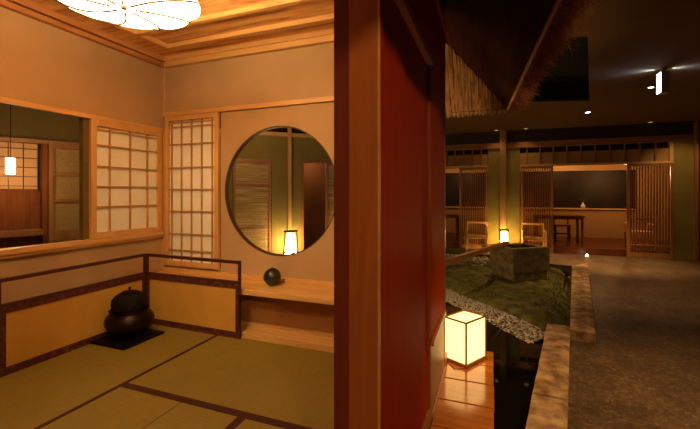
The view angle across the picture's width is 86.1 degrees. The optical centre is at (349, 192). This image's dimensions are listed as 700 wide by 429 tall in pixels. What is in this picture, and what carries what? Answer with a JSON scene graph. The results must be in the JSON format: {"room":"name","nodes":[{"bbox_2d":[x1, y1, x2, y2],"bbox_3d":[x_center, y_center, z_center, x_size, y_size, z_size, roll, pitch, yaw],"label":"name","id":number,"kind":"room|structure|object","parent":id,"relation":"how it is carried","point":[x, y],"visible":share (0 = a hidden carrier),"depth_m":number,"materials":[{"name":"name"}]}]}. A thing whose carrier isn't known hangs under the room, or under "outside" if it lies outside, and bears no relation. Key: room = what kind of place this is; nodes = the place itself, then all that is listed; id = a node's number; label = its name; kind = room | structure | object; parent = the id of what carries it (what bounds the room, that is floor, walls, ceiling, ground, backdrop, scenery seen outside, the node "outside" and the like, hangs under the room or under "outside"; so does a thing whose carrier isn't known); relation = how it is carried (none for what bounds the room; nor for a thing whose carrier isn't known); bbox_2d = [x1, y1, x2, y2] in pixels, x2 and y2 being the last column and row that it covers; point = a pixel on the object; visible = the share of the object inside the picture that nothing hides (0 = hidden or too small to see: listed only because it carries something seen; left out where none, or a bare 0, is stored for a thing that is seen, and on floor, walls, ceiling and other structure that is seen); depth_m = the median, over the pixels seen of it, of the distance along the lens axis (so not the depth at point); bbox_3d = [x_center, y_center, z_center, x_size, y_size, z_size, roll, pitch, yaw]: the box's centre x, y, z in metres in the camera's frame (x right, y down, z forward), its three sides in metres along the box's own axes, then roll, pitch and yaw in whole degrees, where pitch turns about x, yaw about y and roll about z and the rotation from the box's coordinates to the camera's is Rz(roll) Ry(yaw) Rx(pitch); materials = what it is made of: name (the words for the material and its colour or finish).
{"room":"japanese tea room","nodes":[
{"label":"japanese tea room","id":0,"kind":"room"},
{"bbox_2d":[0,191,39,248],"bbox_3d":[-5.000,0.635,4.412,0.050,1.330,2.100,0,0,43],"label":"wall","id":1,"kind":"structure","parent":0,"point":[19,210],"depth_m":5.00,"materials":[{"name":"brown wood"}]},
{"bbox_2d":[0,141,37,190],"bbox_3d":[-4.957,-0.350,4.425,0.046,0.640,1.980,0,0,43],"label":"screen","id":2,"kind":"object","parent":1,"relation":"on","point":[25,178],"visible":0.95,"depth_m":5.02,"materials":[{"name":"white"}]},
{"bbox_2d":[0,229,42,237],"bbox_3d":[-4.891,0.525,4.309,0.250,0.070,2.100,0,0,43],"label":"trim","id":3,"kind":"structure","parent":1,"relation":"attached to","point":[25,232],"depth_m":4.85,"materials":[{"name":"brown wood"}]},
{"bbox_2d":[0,103,78,243],"bbox_3d":[-4.553,-0.125,4.883,0.140,2.850,3.400,0,0,43],"label":"wall","id":4,"kind":"structure","parent":0,"point":[27,123],"depth_m":5.12,"materials":[{"name":"green paint"}]},
{"bbox_2d":[0,136,78,145],"bbox_3d":[-4.779,-0.700,4.560,0.090,0.050,2.620,0,0,43],"label":"trim","id":5,"kind":"structure","parent":4,"relation":"attached to","point":[7,139],"depth_m":5.08,"materials":[{"name":"brown wood"}]},
{"bbox_2d":[41,144,47,243],"bbox_3d":[-4.216,0.312,5.173,0.115,1.975,0.055,0,0,43],"label":"trim","id":6,"kind":"structure","parent":4,"relation":"attached to","point":[44,147],"depth_m":5.14,"materials":[{"name":"brown wood"}]},
{"bbox_2d":[48,144,78,242],"bbox_3d":[-4.006,0.312,5.364,0.060,1.975,0.490,0,0,43],"label":"door","id":7,"kind":"structure","parent":4,"relation":"in","point":[63,160],"depth_m":5.30,"materials":[{"name":"brown wood"}]},
{"bbox_2d":[0,7,163,303],"bbox_3d":[-2.617,-0.070,2.566,0.050,2.960,3.450,0,0,21],"label":"wall","id":8,"kind":"structure","parent":0,"point":[41,63],"depth_m":3.18,"materials":[{"name":"beige paint"}]},
{"bbox_2d":[0,97,163,131],"bbox_3d":[-2.585,-0.674,2.538,0.030,0.038,3.220,0,0,21],"label":"trim","id":9,"kind":"structure","parent":8,"relation":"attached to","point":[5,100],"depth_m":3.14,"materials":[{"name":"brown wood"}]},
{"bbox_2d":[0,231,164,258],"bbox_3d":[-2.433,0.443,2.988,0.095,0.065,2.270,0,0,21],"label":"trim","id":10,"kind":"structure","parent":8,"relation":"attached to","point":[11,252],"depth_m":3.14,"materials":[{"name":"brown wood"}]},
{"bbox_2d":[89,119,161,238],"bbox_3d":[-2.159,-0.123,3.665,0.030,1.063,0.760,0,0,21],"label":"screen","id":11,"kind":"object","parent":10,"relation":"on","point":[125,161],"visible":1,"depth_m":3.62,"materials":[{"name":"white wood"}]},
{"bbox_2d":[0,0,165,66],"bbox_3d":[-2.567,-1.400,2.520,0.075,0.100,3.200,0,0,21],"label":"trim","id":12,"kind":"structure","parent":8,"relation":"attached to","point":[30,9],"depth_m":3.18,"materials":[{"name":"brown wood"}]},
{"bbox_2d":[79,117,88,239],"bbox_3d":[-2.340,-0.133,3.300,0.049,1.085,0.050,0,0,21],"label":"trim","id":13,"kind":"structure","parent":8,"relation":"attached to","point":[83,122],"depth_m":3.28,"materials":[{"name":"brown wood"}]},
{"bbox_2d":[30,0,333,56],"bbox_3d":[-1.242,-1.475,2.046,2.890,0.050,3.250,0,0,21],"label":"ceiling","id":14,"kind":"structure","parent":0,"point":[317,7],"depth_m":3.23,"materials":[{"name":"brown wood"}]},
{"bbox_2d":[55,0,169,49],"bbox_3d":[-2.306,-1.430,2.299,0.040,0.040,2.970,0,0,21],"label":"trim","id":15,"kind":"structure","parent":14,"relation":"attached to","point":[132,31],"depth_m":3.42,"materials":[{"name":"brown wood"}]},
{"bbox_2d":[56,0,200,30],"bbox_3d":[-1.252,-1.226,2.076,0.789,0.418,0.789,0,0,21],"label":"ceiling lamp","id":16,"kind":"object","parent":14,"relation":"hanging from","point":[139,14],"visible":1,"depth_m":2.15,"materials":[{"name":"white paper"}]},
{"bbox_2d":[136,0,333,48],"bbox_3d":[-1.026,-1.430,2.109,2.530,0.040,2.420,0,0,21],"label":"trim","id":17,"kind":"structure","parent":14,"relation":"attached to","point":[274,4],"depth_m":3.12,"materials":[{"name":"brown wood"}]},
{"bbox_2d":[165,43,333,281],"bbox_3d":[-0.652,-0.122,3.608,2.890,2.855,0.090,0,0,21],"label":"wall","id":18,"kind":"structure","parent":0,"point":[305,72],"depth_m":3.63,"materials":[{"name":"beige paint"}]},
{"bbox_2d":[162,68,165,265],"bbox_3d":[-2.011,-0.280,4.055,0.030,2.140,0.035,0,0,21],"label":"trim","id":19,"kind":"structure","parent":18,"relation":"attached to","point":[164,69],"depth_m":4.04,"materials":[{"name":"brown wood"}]},
{"bbox_2d":[161,28,333,68],"bbox_3d":[-0.680,-1.400,3.533,2.890,0.100,0.070,0,0,21],"label":"trim","id":20,"kind":"structure","parent":18,"relation":"attached to","point":[326,36],"depth_m":3.61,"materials":[{"name":"brown wood"}]},
{"bbox_2d":[162,96,333,116],"bbox_3d":[-0.673,-0.844,3.552,2.890,0.043,0.030,0,0,21],"label":"trim","id":21,"kind":"structure","parent":18,"relation":"attached to","point":[328,98],"depth_m":3.63,"materials":[{"name":"brown wood"}]},
{"bbox_2d":[225,126,333,255],"bbox_3d":[-0.677,-0.020,3.597,1.248,1.248,0.049,0,0,21],"label":"window","id":22,"kind":"structure","parent":18,"relation":"in","point":[251,137],"depth_m":3.72,"materials":[{"name":"brown wood"}]},
{"bbox_2d":[220,112,330,258],"bbox_3d":[-1.499,-0.135,7.340,3.800,2.870,0.100,0,0,-21],"label":"wall","id":23,"kind":"structure","parent":0,"point":[261,146],"depth_m":7.34,"materials":[{"name":"green paint"}]},
{"bbox_2d":[233,160,270,251],"bbox_3d":[-1.863,0.345,7.160,0.710,1.910,0.040,0,0,-21],"label":"door","id":24,"kind":"structure","parent":23,"relation":"in","point":[258,185],"depth_m":7.17,"materials":[{"name":"brown wood"}]},
{"bbox_2d":[236,158,273,161],"bbox_3d":[-1.859,-0.630,7.135,0.820,0.040,0.020,0,0,-21],"label":"trim","id":25,"kind":"structure","parent":23,"relation":"attached to","point":[237,159],"depth_m":7.14,"materials":[{"name":"brown wood"}]},
{"bbox_2d":[220,129,311,137],"bbox_3d":[-1.490,-1.145,7.317,3.800,0.070,0.150,0,0,-21],"label":"trim","id":26,"kind":"structure","parent":23,"relation":"on","point":[266,133],"depth_m":7.31,"materials":[{"name":"brown wood"}]},
{"bbox_2d":[288,128,291,232],"bbox_3d":[-1.188,-0.125,7.370,0.064,2.850,0.070,0,0,-21],"label":"trim","id":27,"kind":"structure","parent":23,"relation":"attached to","point":[289,129],"depth_m":7.34,"materials":[{"name":"brown wood"}]},
{"bbox_2d":[301,160,330,250],"bbox_3d":[-0.358,0.325,7.774,1.360,1.950,0.120,0,0,-21],"label":"trim","id":28,"kind":"structure","parent":23,"relation":"attached to","point":[302,161],"depth_m":7.48,"materials":[{"name":"brown wood"}]},
{"bbox_2d":[325,163,333,229],"bbox_3d":[-0.154,0.345,7.827,0.740,1.910,0.040,0,0,-21],"label":"door","id":29,"kind":"structure","parent":23,"relation":"in","point":[328,167],"depth_m":7.71,"materials":[{"name":"brown wood"}]},
{"bbox_2d":[241,295,333,333],"bbox_3d":[-0.698,1.097,3.487,2.890,0.415,0.170,0,0,21],"label":"wall","id":30,"kind":"structure","parent":0,"point":[318,317],"depth_m":3.34,"materials":[{"name":"brown paint"}]},
{"bbox_2d":[157,266,333,304],"bbox_3d":[-0.735,0.842,3.388,2.890,0.087,0.380,0,0,21],"label":"shelf","id":31,"kind":"object","parent":30,"relation":"on","point":[304,290],"visible":0.33,"depth_m":3.36,"materials":[{"name":"brown wood"}]},
{"bbox_2d":[164,112,219,269],"bbox_3d":[-1.660,-0.021,3.924,0.710,1.593,0.030,0,0,21],"label":"screen","id":32,"kind":"object","parent":31,"relation":"on","point":[191,142],"visible":1,"depth_m":3.93,"materials":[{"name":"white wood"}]},
{"bbox_2d":[263,268,280,285],"bbox_3d":[-0.704,0.758,3.398,0.158,0.160,0.158,0,0,21],"label":"round vase","id":33,"kind":"object","parent":31,"relation":"on","point":[272,276],"visible":1,"depth_m":3.34,"materials":[{"name":"ceramic"}]},
{"bbox_2d":[241,320,333,352],"bbox_3d":[-0.767,1.250,3.302,2.890,0.110,0.225,0,0,21],"label":"trim","id":34,"kind":"structure","parent":30,"relation":"attached to","point":[308,339],"depth_m":3.19,"materials":[{"name":"brown wood"}]},
{"bbox_2d":[304,163,333,248],"bbox_3d":[-0.642,0.075,8.721,1.600,2.450,0.050,0,0,-21],"label":"door","id":35,"kind":"structure","parent":0,"point":[314,173],"depth_m":8.63,"materials":[{"name":"brown wood"}]},
{"bbox_2d":[422,352,447,428],"bbox_3d":[-1.177,1.357,2.075,2.990,0.105,3.350,0,0,21],"label":"floor","id":36,"kind":"structure","parent":0,"point":[427,423],"depth_m":2.26,"materials":[{"name":"brown wood"}]},
{"bbox_2d":[0,324,217,428],"bbox_3d":[-1.986,1.276,2.627,1.081,0.057,1.888,0,0,21],"label":"mat","id":37,"kind":"object","parent":36,"relation":"on","point":[36,396],"visible":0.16,"depth_m":2.56,"materials":[{"name":"fabric"}]},
{"bbox_2d":[0,253,240,377],"bbox_3d":[-1.661,0.916,2.889,1.119,0.668,1.179,0,0,21],"label":"screen","id":38,"kind":"object","parent":37,"relation":"on","point":[38,329],"visible":0.84,"depth_m":3.18,"materials":[{"name":"beige paper"}]},
{"bbox_2d":[90,328,163,349],"bbox_3d":[-1.901,1.240,3.223,0.385,0.019,0.395,0,0,21],"label":"board","id":39,"kind":"object","parent":37,"relation":"on","point":[123,342],"visible":0.76,"depth_m":3.13,"materials":[{"name":"black wood"}]},
{"bbox_2d":[103,304,154,338],"bbox_3d":[-1.896,1.111,3.229,0.380,0.238,0.380,0,0,-29],"label":"brazier","id":40,"kind":"object","parent":39,"relation":"on","point":[134,323],"visible":0.85,"depth_m":3.09,"materials":[{"name":"brown metal"}]},
{"bbox_2d":[110,287,147,313],"bbox_3d":[-1.896,0.926,3.229,0.280,0.238,0.284,0,0,-37],"label":"tea kettle","id":41,"kind":"object","parent":40,"relation":"on","point":[127,301],"visible":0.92,"depth_m":3.14,"materials":[{"name":"metal"}]},
{"bbox_2d":[40,385,183,428],"bbox_3d":[-1.407,1.276,1.908,0.506,0.057,0.953,0,0,21],"label":"mat","id":42,"kind":"object","parent":36,"relation":"on","point":[124,407],"visible":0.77,"depth_m":2.15,"materials":[{"name":"wicker"}]},
{"bbox_2d":[143,400,243,428],"bbox_3d":[-0.964,1.276,1.740,0.431,0.057,0.953,0,0,21],"label":"mat","id":43,"kind":"object","parent":36,"relation":"on","point":[188,414],"visible":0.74,"depth_m":2.08,"materials":[{"name":"wicker"}]},
{"bbox_2d":[124,336,333,428],"bbox_3d":[-0.467,1.276,2.563,1.803,0.057,0.933,0,0,21],"label":"mat","id":44,"kind":"object","parent":36,"relation":"on","point":[292,386],"visible":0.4,"depth_m":2.50,"materials":[{"name":"wicker"}]},
{"bbox_2d":[230,415,298,428],"bbox_3d":[-0.527,1.276,1.065,0.858,0.057,1.908,0,0,21],"label":"mat","id":45,"kind":"object","parent":36,"relation":"on","point":[246,422],"visible":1,"depth_m":2.02,"materials":[{"name":"wicker"}]},
{"bbox_2d":[430,0,443,407],"bbox_3d":[0.162,-0.100,1.537,0.093,3.020,3.390,0,0,21],"label":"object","id":46,"kind":"structure","parent":0,"point":[437,69],"depth_m":2.51,"materials":[{"name":"red wood"}]},
{"bbox_2d":[334,0,348,428],"bbox_3d":[-0.005,0.225,1.359,0.056,2.050,0.140,0,0,21],"label":"trim","id":47,"kind":"structure","parent":46,"relation":"attached to","point":[341,7],"depth_m":1.29,"materials":[{"name":"brown wood"}]},
{"bbox_2d":[378,0,380,428],"bbox_3d":[0.097,0.285,1.246,0.007,2.170,0.013,0,0,21],"label":"trim","id":48,"kind":"structure","parent":46,"relation":"attached to","point":[379,1],"depth_m":1.24,"materials":[{"name":"brown wood"}]},
{"bbox_2d":[381,0,383,428],"bbox_3d":[0.060,0.300,1.300,0.106,2.140,0.042,0,0,21],"label":"trim","id":49,"kind":"structure","parent":46,"relation":"attached to","point":[382,1],"depth_m":1.28,"materials":[{"name":"red wood"}]},
{"bbox_2d":[427,32,444,409],"bbox_3d":[0.572,0.080,2.617,0.100,2.660,0.740,0,0,21],"label":"trim","id":50,"kind":"structure","parent":46,"relation":"attached to","point":[428,66],"depth_m":2.26,"materials":[{"name":"brown wood"}]},
{"bbox_2d":[431,310,445,417],"bbox_3d":[0.619,1.137,2.591,0.017,0.465,0.655,0,0,21],"label":"trim","id":51,"kind":"structure","parent":46,"relation":"attached to","point":[441,321],"depth_m":2.51,"materials":[{"name":"brown wood"}]},
{"bbox_2d":[442,0,600,119],"bbox_3d":[0.420,-1.184,2.061,1.949,0.762,5.513,0,0,15],"label":"thatched roof","id":52,"kind":"structure","parent":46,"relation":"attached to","point":[495,50],"depth_m":2.96,"materials":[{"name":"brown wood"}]},
{"bbox_2d":[445,291,544,341],"bbox_3d":[1.546,1.615,5.247,0.662,0.110,2.671,0,0,-22],"label":"gravel bed","id":53,"kind":"object","parent":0,"point":[447,291],"visible":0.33,"depth_m":4.64,"materials":[{"name":"grey gravel"}]},
{"bbox_2d":[445,271,568,428],"bbox_3d":[1.547,1.672,3.317,2.350,0.154,10.300,0,0,21],"label":"pond water","id":54,"kind":"object","parent":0,"point":[516,361],"visible":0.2,"depth_m":3.35,"materials":[{"name":"black liquid"}]},
{"bbox_3d":[0.517,1.498,1.863,0.310,0.183,3.050,0,0,21],"label":"trim","id":55,"kind":"structure","parent":54,"relation":"on","visible":0},
{"bbox_2d":[430,425,445,428],"bbox_3d":[0.591,1.387,2.016,0.350,0.035,0.291,0,0,21],"label":"plank","id":56,"kind":"object","parent":55,"relation":"on","point":[432,427],"visible":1,"depth_m":2.19,"materials":[{"name":"brown wood"}]},
{"bbox_2d":[431,399,493,428],"bbox_3d":[0.697,1.387,2.302,0.347,0.035,0.291,0,0,21],"label":"plank","id":57,"kind":"object","parent":55,"relation":"on","point":[449,414],"visible":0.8,"depth_m":2.30,"materials":[{"name":"brown wood"}]},
{"bbox_2d":[439,378,493,408],"bbox_3d":[0.807,1.387,2.586,0.351,0.035,0.291,0,0,21],"label":"plank","id":58,"kind":"object","parent":55,"relation":"on","point":[475,394],"visible":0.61,"depth_m":2.56,"materials":[{"name":"brown wood"}]},
{"bbox_2d":[444,362,493,385],"bbox_3d":[0.913,1.387,2.872,0.348,0.035,0.291,0,0,21],"label":"plank","id":59,"kind":"object","parent":55,"relation":"on","point":[478,374],"visible":0.64,"depth_m":2.83,"materials":[{"name":"brown wood"}]},
{"bbox_2d":[475,351,493,370],"bbox_3d":[1.021,1.387,3.157,0.349,0.035,0.291,0,0,21],"label":"plank","id":60,"kind":"object","parent":55,"relation":"on","point":[489,362],"visible":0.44,"depth_m":3.05,"materials":[{"name":"brown wood"}]},
{"bbox_2d":[445,309,486,368],"bbox_3d":[0.922,1.191,3.071,0.364,0.356,0.222,0,0,-39],"label":"lantern","id":61,"kind":"object","parent":60,"relation":"on","point":[465,330],"visible":0.89,"depth_m":3.02,"materials":[{"name":"white paper"}]},
{"bbox_2d":[445,255,571,330],"bbox_3d":[2.346,1.567,6.832,3.360,0.205,5.040,0,0,21],"label":"moss","id":62,"kind":"object","parent":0,"point":[511,302],"visible":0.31,"depth_m":5.81,"materials":[{"name":"green plant"}]},
{"bbox_2d":[445,253,507,313],"bbox_3d":[2.003,1.561,7.256,1.471,0.214,4.714,0,0,17],"label":"pebbles","id":63,"kind":"object","parent":62,"relation":"on","point":[483,260],"visible":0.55,"depth_m":5.48,"materials":[{"name":"grey gravel"}]},
{"bbox_2d":[490,243,549,281],"bbox_3d":[3.052,1.300,6.773,0.800,0.700,0.600,0,0,-18],"label":"stone basin","id":64,"kind":"object","parent":62,"relation":"on","point":[514,262],"visible":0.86,"depth_m":6.53,"materials":[{"name":"stone"}]},
{"bbox_2d":[445,241,507,266],"bbox_3d":[1.859,1.247,5.385,0.112,0.986,3.510,0,0,35],"label":"spout","id":65,"kind":"object","parent":64,"relation":"on","point":[457,258],"visible":0.49,"depth_m":5.11,"materials":[{"name":"brown wood"}]},
{"bbox_2d":[445,247,583,276],"bbox_3d":[2.960,1.625,9.251,4.998,0.249,1.800,0,0,21],"label":"floor","id":66,"kind":"structure","parent":0,"point":[561,261],"depth_m":8.59,"materials":[{"name":"stone"}]},
{"bbox_2d":[466,221,487,252],"bbox_3d":[3.297,1.130,9.744,0.526,0.740,0.480,0,0,21],"label":"chair","id":67,"kind":"object","parent":66,"relation":"on","point":[486,223],"visible":0.97,"depth_m":9.61,"materials":[{"name":"brown wood"}]},
{"bbox_2d":[499,229,508,243],"bbox_3d":[3.859,1.202,9.392,0.276,0.594,0.276,0,0,21],"label":"lantern","id":68,"kind":"object","parent":66,"relation":"on","point":[503,236],"visible":0.38,"depth_m":9.32,"materials":[{"name":"white paper"}]},
{"bbox_2d":[521,223,546,245],"bbox_3d":[4.541,1.130,9.274,0.526,0.740,0.480,0,0,21],"label":"chair","id":69,"kind":"object","parent":66,"relation":"on","point":[523,237],"visible":0.73,"depth_m":9.27,"materials":[{"name":"brown wood"}]},
{"bbox_2d":[445,142,667,239],"bbox_3d":[7.490,-0.150,11.334,12.000,3.000,0.100,0,0,21],"label":"wall","id":70,"kind":"structure","parent":0,"point":[597,223],"depth_m":11.32,"materials":[{"name":"beige paint"}]},
{"bbox_2d":[445,170,635,208],"bbox_3d":[5.138,-0.095,12.255,6.950,1.170,0.040,0,0,21],"label":"window","id":71,"kind":"structure","parent":70,"relation":"in","point":[601,188],"depth_m":11.63,"materials":[{"name":"black glass"}]},
{"bbox_2d":[445,206,635,209],"bbox_3d":[5.108,0.480,12.175,6.950,0.040,0.110,0,0,21],"label":"trim","id":72,"kind":"structure","parent":70,"relation":"attached to","point":[445,206],"depth_m":11.44,"materials":[{"name":"brown wood"}]},
{"bbox_2d":[580,199,585,207],"bbox_3d":[7.103,0.313,11.399,0.150,0.294,0.183,0,0,-37],"label":"bud vase","id":73,"kind":"object","parent":72,"relation":"on","point":[582,204],"visible":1,"depth_m":11.39,"materials":[{"name":"white ceramic"}]},
{"bbox_2d":[445,232,667,255],"bbox_3d":[7.053,1.550,10.179,12.000,0.400,2.770,0,0,21],"label":"floor","id":74,"kind":"structure","parent":0,"point":[592,246],"depth_m":9.83,"materials":[{"name":"brown wood"}]},
{"bbox_2d":[445,213,458,238],"bbox_3d":[2.837,0.990,11.328,0.900,0.720,0.700,0,0,21],"label":"table","id":75,"kind":"object","parent":74,"relation":"on","point":[447,215],"visible":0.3,"depth_m":10.99,"materials":[{"name":"brown wood"}]},
{"bbox_2d":[534,214,585,245],"bbox_3d":[5.555,0.968,10.034,1.150,0.765,0.700,0,0,21],"label":"table","id":76,"kind":"object","parent":74,"relation":"on","point":[577,218],"visible":0.8,"depth_m":9.75,"materials":[{"name":"brown wood"}]},
{"bbox_2d":[553,219,570,241],"bbox_3d":[5.945,1.020,10.528,0.400,0.660,0.320,0,0,21],"label":"chair","id":77,"kind":"object","parent":74,"relation":"on","point":[567,225],"visible":0.76,"depth_m":10.57,"materials":[{"name":"brown wood"}]},
{"bbox_2d":[624,218,655,248],"bbox_3d":[7.221,0.980,9.351,0.526,0.740,0.480,0,0,21],"label":"chair","id":78,"kind":"object","parent":74,"relation":"on","point":[625,230],"visible":0.44,"depth_m":9.25,"materials":[{"name":"brown wood"}]},
{"bbox_2d":[445,142,667,155],"bbox_3d":[4.181,-1.060,9.834,6.870,0.220,0.025,0,0,21],"label":"wall","id":79,"kind":"structure","parent":0,"point":[661,144],"depth_m":9.28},
{"bbox_2d":[445,0,699,133],"bbox_3d":[4.238,-1.795,2.728,12.000,0.350,13.100,0,0,21],"label":"ceiling","id":80,"kind":"structure","parent":0,"point":[630,42],"depth_m":5.45,"materials":[{"name":"paint"}]},
{"bbox_2d":[657,68,669,94],"bbox_3d":[4.096,-1.460,4.906,0.096,0.319,0.135,0,0,21],"label":"exit sign","id":81,"kind":"object","parent":80,"relation":"hanging from","point":[663,77],"visible":1,"depth_m":4.85,"materials":[{"name":"grey metal"}]},
{"bbox_2d":[445,121,699,259],"bbox_3d":[6.574,0.050,8.911,12.000,3.400,0.120,0,0,21],"label":"wall","id":82,"kind":"structure","parent":0,"point":[683,127],"depth_m":9.17,"materials":[{"name":"brown wood"}]},
{"bbox_2d":[459,167,487,248],"bbox_3d":[3.317,0.410,10.081,0.720,2.180,0.045,0,0,21],"label":"door","id":83,"kind":"structure","parent":82,"relation":"in","point":[462,245],"depth_m":10.07,"materials":[{"name":"brown wood"}]},
{"bbox_2d":[500,130,505,231],"bbox_3d":[3.990,0.060,9.781,0.150,3.380,0.120,0,0,21],"label":"trim","id":84,"kind":"structure","parent":82,"relation":"attached to","point":[502,133],"depth_m":9.72,"materials":[{"name":"brown wood"}]},
{"bbox_2d":[521,166,552,252],"bbox_3d":[4.749,0.410,9.540,0.740,2.180,0.045,0,0,21],"label":"door","id":85,"kind":"structure","parent":82,"relation":"in","point":[524,167],"depth_m":9.52,"materials":[{"name":"brown wood"}]},
{"bbox_2d":[445,161,673,168],"bbox_3d":[4.159,-0.703,9.776,6.870,0.065,0.090,0,0,21],"label":"trim","id":86,"kind":"structure","parent":82,"relation":"attached to","point":[639,162],"depth_m":9.18,"materials":[{"name":"brown wood"}]},
{"bbox_2d":[445,149,487,166],"bbox_3d":[3.009,-0.950,10.216,1.408,0.440,0.060,0,0,21],"label":"transom","id":87,"kind":"object","parent":86,"relation":"on","point":[454,160],"visible":0.81,"depth_m":10.16,"materials":[{"name":"beige paint"}]},
{"bbox_2d":[520,142,668,163],"bbox_3d":[5.882,-0.950,9.130,3.186,0.440,0.060,0,0,21],"label":"transom","id":88,"kind":"object","parent":86,"relation":"on","point":[657,154],"visible":1,"depth_m":9.10,"materials":[{"name":"beige paint"}]},
{"bbox_2d":[445,134,699,150],"bbox_3d":[6.555,-1.240,8.860,12.000,0.140,0.110,0,0,21],"label":"trim","id":89,"kind":"structure","parent":82,"relation":"attached to","point":[670,138],"depth_m":9.16,"materials":[{"name":"brown wood"}]},
{"bbox_2d":[627,163,673,258],"bbox_3d":[6.956,0.410,8.706,0.880,2.180,0.045,0,0,21],"label":"door","id":90,"kind":"structure","parent":82,"relation":"in","point":[670,255],"depth_m":8.68,"materials":[{"name":"brown wood"}]},
{"bbox_2d":[668,142,672,160],"bbox_3d":[7.344,-0.955,8.588,0.068,0.430,0.100,0,0,21],"label":"trim","id":91,"kind":"structure","parent":82,"relation":"attached to","point":[670,144],"depth_m":8.55,"materials":[{"name":"brown wood"}]},
{"bbox_2d":[694,121,698,260],"bbox_3d":[7.738,0.080,8.397,0.060,3.340,0.140,0,0,21],"label":"trim","id":92,"kind":"structure","parent":82,"relation":"attached to","point":[696,124],"depth_m":8.34,"materials":[{"name":"brown wood"}]},
{"bbox_2d":[488,141,693,259],"bbox_3d":[5.713,0.290,9.248,4.330,2.920,0.140,0,0,21],"label":"wall","id":93,"kind":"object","parent":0,"point":[683,151],"visible":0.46,"depth_m":9.69,"materials":[{"name":"green paint"}]},
{"bbox_2d":[568,254,699,428],"bbox_3d":[5.417,1.625,2.283,9.480,0.250,13.100,0,0,21],"label":"path","id":94,"kind":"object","parent":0,"point":[641,370],"visible":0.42,"depth_m":3.57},
{"bbox_2d":[525,394,567,428],"bbox_3d":[0.964,1.548,1.891,0.219,0.304,1.672,0,0,31],"label":"kerb stone","id":95,"kind":"object","parent":94,"relation":"on","point":[544,412],"visible":1,"depth_m":2.38,"materials":[{"name":"brown stone"}]},
{"bbox_2d":[532,323,569,400],"bbox_3d":[1.809,1.548,3.306,0.220,0.305,1.666,0,0,31],"label":"kerb stone","id":96,"kind":"object","parent":94,"relation":"on","point":[552,377],"visible":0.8,"depth_m":3.06,"materials":[{"name":"brown stone"}]},
{"bbox_2d":[571,263,588,279],"bbox_3d":[4.194,1.548,6.842,0.261,0.304,1.797,0,0,31],"label":"kerb stone","id":97,"kind":"object","parent":94,"relation":"on","point":[581,270],"visible":0.5,"depth_m":6.68,"materials":[{"name":"brown stone"}]},
{"bbox_2d":[571,278,590,292],"bbox_3d":[3.555,1.548,5.785,0.248,0.304,1.243,0,0,31],"label":"kerb stone","id":98,"kind":"object","parent":94,"relation":"on","point":[581,285],"visible":0.48,"depth_m":5.68,"materials":[{"name":"brown stone"}]},
{"bbox_2d":[571,292,592,310],"bbox_3d":[3.054,1.548,4.951,0.238,0.304,1.052,0,0,31],"label":"kerb stone","id":99,"kind":"object","parent":94,"relation":"on","point":[579,301],"visible":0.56,"depth_m":4.84,"materials":[{"name":"brown stone"}]},
{"bbox_2d":[570,310,595,342],"bbox_3d":[2.592,1.548,4.191,0.228,0.305,0.873,0,0,31],"label":"kerb stone","id":100,"kind":"object","parent":94,"relation":"on","point":[582,329],"visible":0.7,"depth_m":3.93,"materials":[{"name":"brown stone"}]},
{"bbox_3d":[-2.218,1.355,6.932,5.950,0.110,5.000,0,0,21],"label":"floor","id":101,"kind":"structure","parent":0,"visible":0},
{"bbox_2d":[283,230,297,253],"bbox_3d":[-1.127,0.981,7.152,0.250,0.538,0.250,0,0,21],"label":"lantern","id":102,"kind":"object","parent":101,"relation":"on","point":[290,241],"visible":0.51,"depth_m":7.08,"materials":[{"name":"white paper"}]},
{"bbox_3d":[-4.962,-1.580,4.387,5.615,0.060,5.700,0,0,21],"label":"ceiling","id":103,"kind":"structure","parent":0,"visible":0},
{"bbox_2d":[5,104,15,173],"bbox_3d":[-4.163,-0.890,4.598,0.092,1.320,0.092,0,0,21],"label":"pendant lamp","id":104,"kind":"object","parent":103,"relation":"hanging from","point":[10,163],"visible":0.94,"depth_m":4.58,"materials":[{"name":"white paper"}]},
{"bbox_3d":[0.158,-0.122,1.565,0.070,2.855,3.340,0,0,21],"label":"wall","id":105,"kind":"structure","parent":0,"visible":0},
{"bbox_2d":[349,0,377,428],"bbox_3d":[0.048,0.285,1.270,0.103,2.170,0.020,0,0,21],"label":"pillar","id":106,"kind":"structure","parent":105,"relation":"attached to","point":[363,14],"depth_m":1.26,"materials":[{"name":"brown wood"}]},
{"bbox_2d":[384,0,426,428],"bbox_3d":[0.275,0.295,1.785,0.023,2.130,1.015,0,0,21],"label":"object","id":107,"kind":"structure","parent":105,"relation":"in","point":[405,67],"depth_m":1.68,"materials":[{"name":"red wood"}]},
{"bbox_2d":[395,0,432,65],"bbox_3d":[0.280,-0.786,1.765,0.063,0.037,1.060,0,0,21],"label":"trim","id":108,"kind":"structure","parent":105,"relation":"attached to","point":[403,5],"depth_m":1.77,"materials":[{"name":"brown wood"}]},
{"bbox_2d":[407,0,431,55],"bbox_3d":[0.158,-1.028,1.448,0.048,0.444,3.220,0,0,21],"label":"trim","id":109,"kind":"structure","parent":105,"relation":"attached to","point":[421,9],"depth_m":2.03,"materials":[{"name":"red wood"}]},
{"bbox_2d":[435,0,446,33],"bbox_3d":[0.166,-1.265,1.444,0.060,0.030,3.220,0,0,21],"label":"trim","id":110,"kind":"structure","parent":105,"relation":"attached to","point":[437,2],"depth_m":2.65,"materials":[{"name":"red wood"}]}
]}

